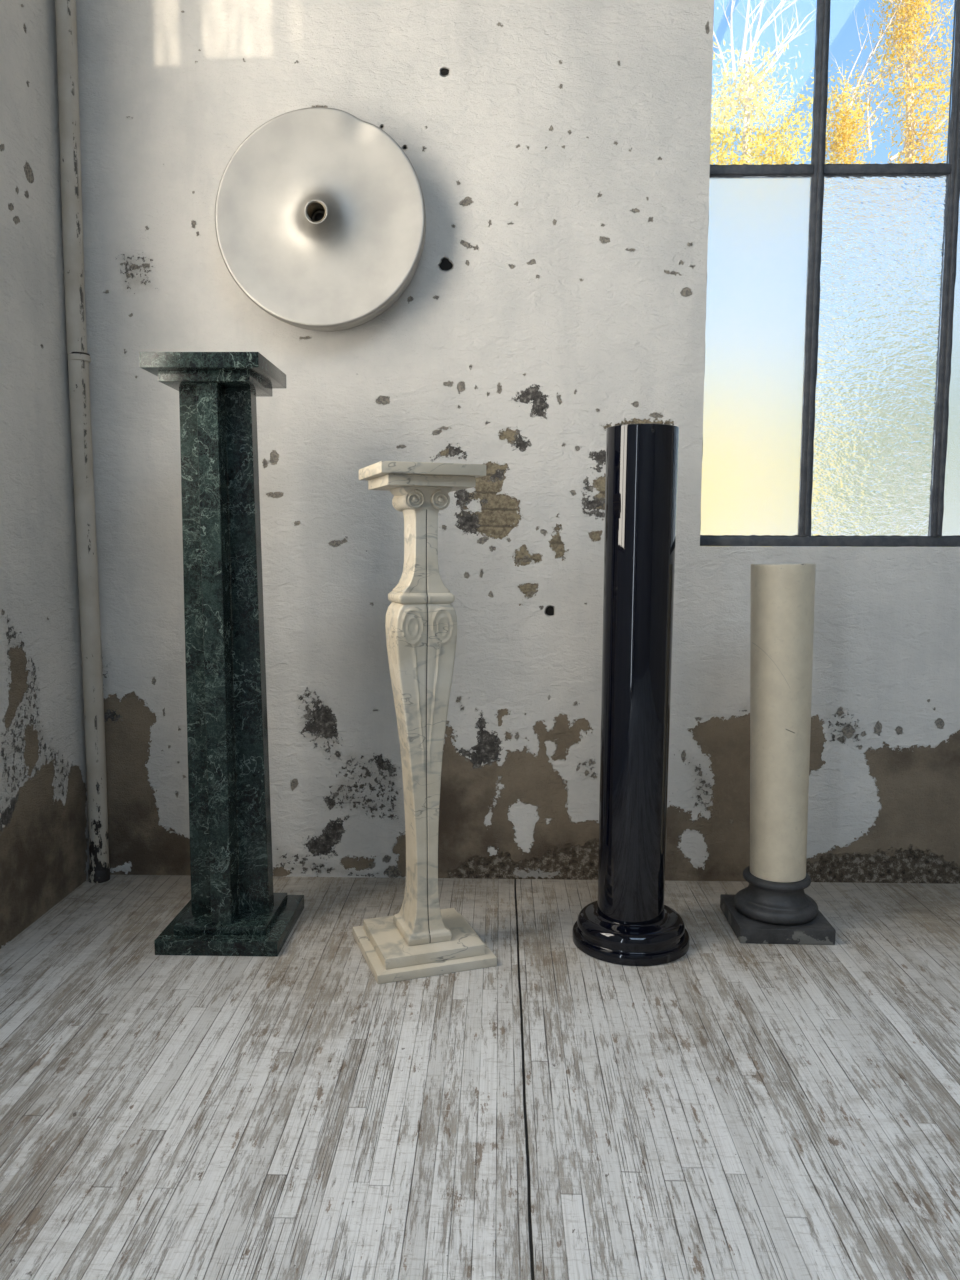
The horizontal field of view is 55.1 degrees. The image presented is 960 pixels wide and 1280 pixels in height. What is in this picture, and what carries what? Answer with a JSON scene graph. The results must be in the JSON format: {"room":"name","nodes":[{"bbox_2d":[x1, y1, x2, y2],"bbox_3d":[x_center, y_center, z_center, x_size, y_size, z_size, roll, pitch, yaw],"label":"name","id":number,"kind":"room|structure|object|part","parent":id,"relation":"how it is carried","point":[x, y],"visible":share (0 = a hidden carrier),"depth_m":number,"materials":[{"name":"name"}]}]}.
{"room":"abandoned industrial room","nodes":[
{"label":"abandoned industrial room","id":0,"kind":"room"},
{"bbox_2d":[0,0,89,948],"bbox_3d":[-1.137,-1.007,-0.013,0.160,3.700,4.519,0,6,1],"label":"wall","id":1,"kind":"structure","parent":0,"point":[44,836],"depth_m":2.10,"materials":[{"name":"paint"}]},
{"bbox_2d":[55,0,109,882],"bbox_3d":[-0.977,-1.221,2.194,0.053,3.698,0.055,-3,6,-27],"label":"drain pipe","id":2,"kind":"object","parent":1,"relation":"attached to","point":[79,360],"visible":1,"depth_m":2.25,"materials":[{"name":"paint"}]},
{"bbox_2d":[0,875,959,1279],"bbox_3d":[0.918,0.845,0.122,3.962,0.001,4.519,0,6,1],"label":"floor","id":3,"kind":"structure","parent":0,"point":[728,1108],"depth_m":1.44,"materials":[{"name":"grey wood"}]},
{"bbox_2d":[139,352,303,956],"bbox_3d":[-0.549,0.034,2.003,0.260,1.240,0.266,0,6,1],"label":"marble pedestal","id":4,"kind":"object","parent":3,"relation":"on","point":[233,909],"visible":1,"depth_m":1.96,"materials":[{"name":"green stone"}]},
{"bbox_2d":[353,461,496,983],"bbox_3d":[-0.122,0.155,1.915,0.250,1.017,0.249,-2,6,-19],"label":"marble pedestal","id":5,"kind":"object","parent":3,"relation":"on","point":[424,939],"visible":1,"depth_m":1.87,"materials":[{"name":"white stone"}]},
{"bbox_2d":[572,424,689,965],"bbox_3d":[0.330,0.110,1.959,0.252,1.102,0.252,0,6,1],"label":"marble column","id":6,"kind":"structure","parent":3,"relation":"on","point":[629,923],"depth_m":1.90,"materials":[{"name":"black stone"}]},
{"bbox_2d":[720,563,835,944],"bbox_3d":[0.673,0.242,2.056,0.205,0.823,0.201,0,6,2],"label":"column","id":7,"kind":"structure","parent":3,"relation":"on","point":[774,908],"depth_m":2.00,"materials":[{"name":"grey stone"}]},
{"bbox_3d":[0.672,0.581,2.089,0.183,0.072,0.183,0,6,2],"label":"moulding","id":8,"kind":"part","parent":7,"relation":"part of","materials":[{"name":"grey stone"}]},
{"bbox_2d":[76,0,959,883],"bbox_3d":[0.974,-1.223,2.260,3.962,3.700,0.140,0,6,1],"label":"wall","id":9,"kind":"structure","parent":0,"point":[558,151],"depth_m":2.29,"materials":[{"name":"paint"}]},
{"bbox_2d":[215,107,425,330],"bbox_3d":[-0.377,-0.994,2.182,0.500,0.499,0.130,0,6,1],"label":"wall lamp","id":10,"kind":"object","parent":9,"relation":"attached to","point":[320,213],"visible":1,"depth_m":2.17,"materials":[{"name":"metal"}]},
{"bbox_2d":[306,201,325,221],"bbox_3d":[-0.377,-0.990,2.147,0.046,0.046,0.052,0,6,1],"label":"socket","id":11,"kind":"object","parent":10,"relation":"attached to","point":[315,211],"depth_m":2.14,"materials":[{"name":"metal"}]},
{"bbox_2d":[700,0,959,546],"bbox_3d":[1.183,-1.130,2.233,1.262,1.798,0.042,0,6,1],"label":"window","id":12,"kind":"structure","parent":9,"relation":"in","point":[831,407],"depth_m":2.28,"materials":[{"name":"glass"}]},
{"bbox_3d":[0.682,-0.698,2.292,0.252,0.873,0.004,0,6,1],"label":"frosted pane","id":13,"kind":"part","parent":12,"relation":"part of","materials":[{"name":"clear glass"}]},
{"bbox_3d":[1.181,-0.248,2.325,1.260,0.024,0.030,0,6,1],"label":"rail","id":14,"kind":"part","parent":12,"relation":"part of","materials":[{"name":"metal"}]},
{"bbox_3d":[0.986,-0.696,2.285,0.303,0.873,0.004,0,6,1],"label":"frosted pane","id":15,"kind":"part","parent":12,"relation":"part of","materials":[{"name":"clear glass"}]},
{"bbox_3d":[1.315,-0.695,2.278,0.304,0.873,0.004,0,6,1],"label":"frosted pane","id":16,"kind":"part","parent":12,"relation":"part of","materials":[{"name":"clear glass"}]},
{"bbox_3d":[0.988,-1.575,2.199,0.303,0.844,0.004,0,6,1],"label":"clear pane","id":17,"kind":"part","parent":12,"relation":"part of","materials":[{"name":"clear glass"}]},
{"label":"outside","id":18,"kind":"structure","parent":0,"visible":0},
{"bbox_2d":[710,0,841,164],"bbox_3d":[3.033,-3.965,10.282,1.799,7.618,2.964,1,6,12],"label":"birch tree","id":19,"kind":"object","parent":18,"point":[746,147],"visible":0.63,"depth_m":9.79,"materials":[{"name":"white plant"}]},
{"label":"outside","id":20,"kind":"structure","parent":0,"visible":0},
{"bbox_2d":[801,0,954,163],"bbox_3d":[6.170,-5.704,13.816,2.795,10.410,2.897,-1,6,-7],"label":"birch tree","id":21,"kind":"object","parent":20,"point":[909,14],"visible":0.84,"depth_m":13.49,"materials":[{"name":"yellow plant"}]}
]}

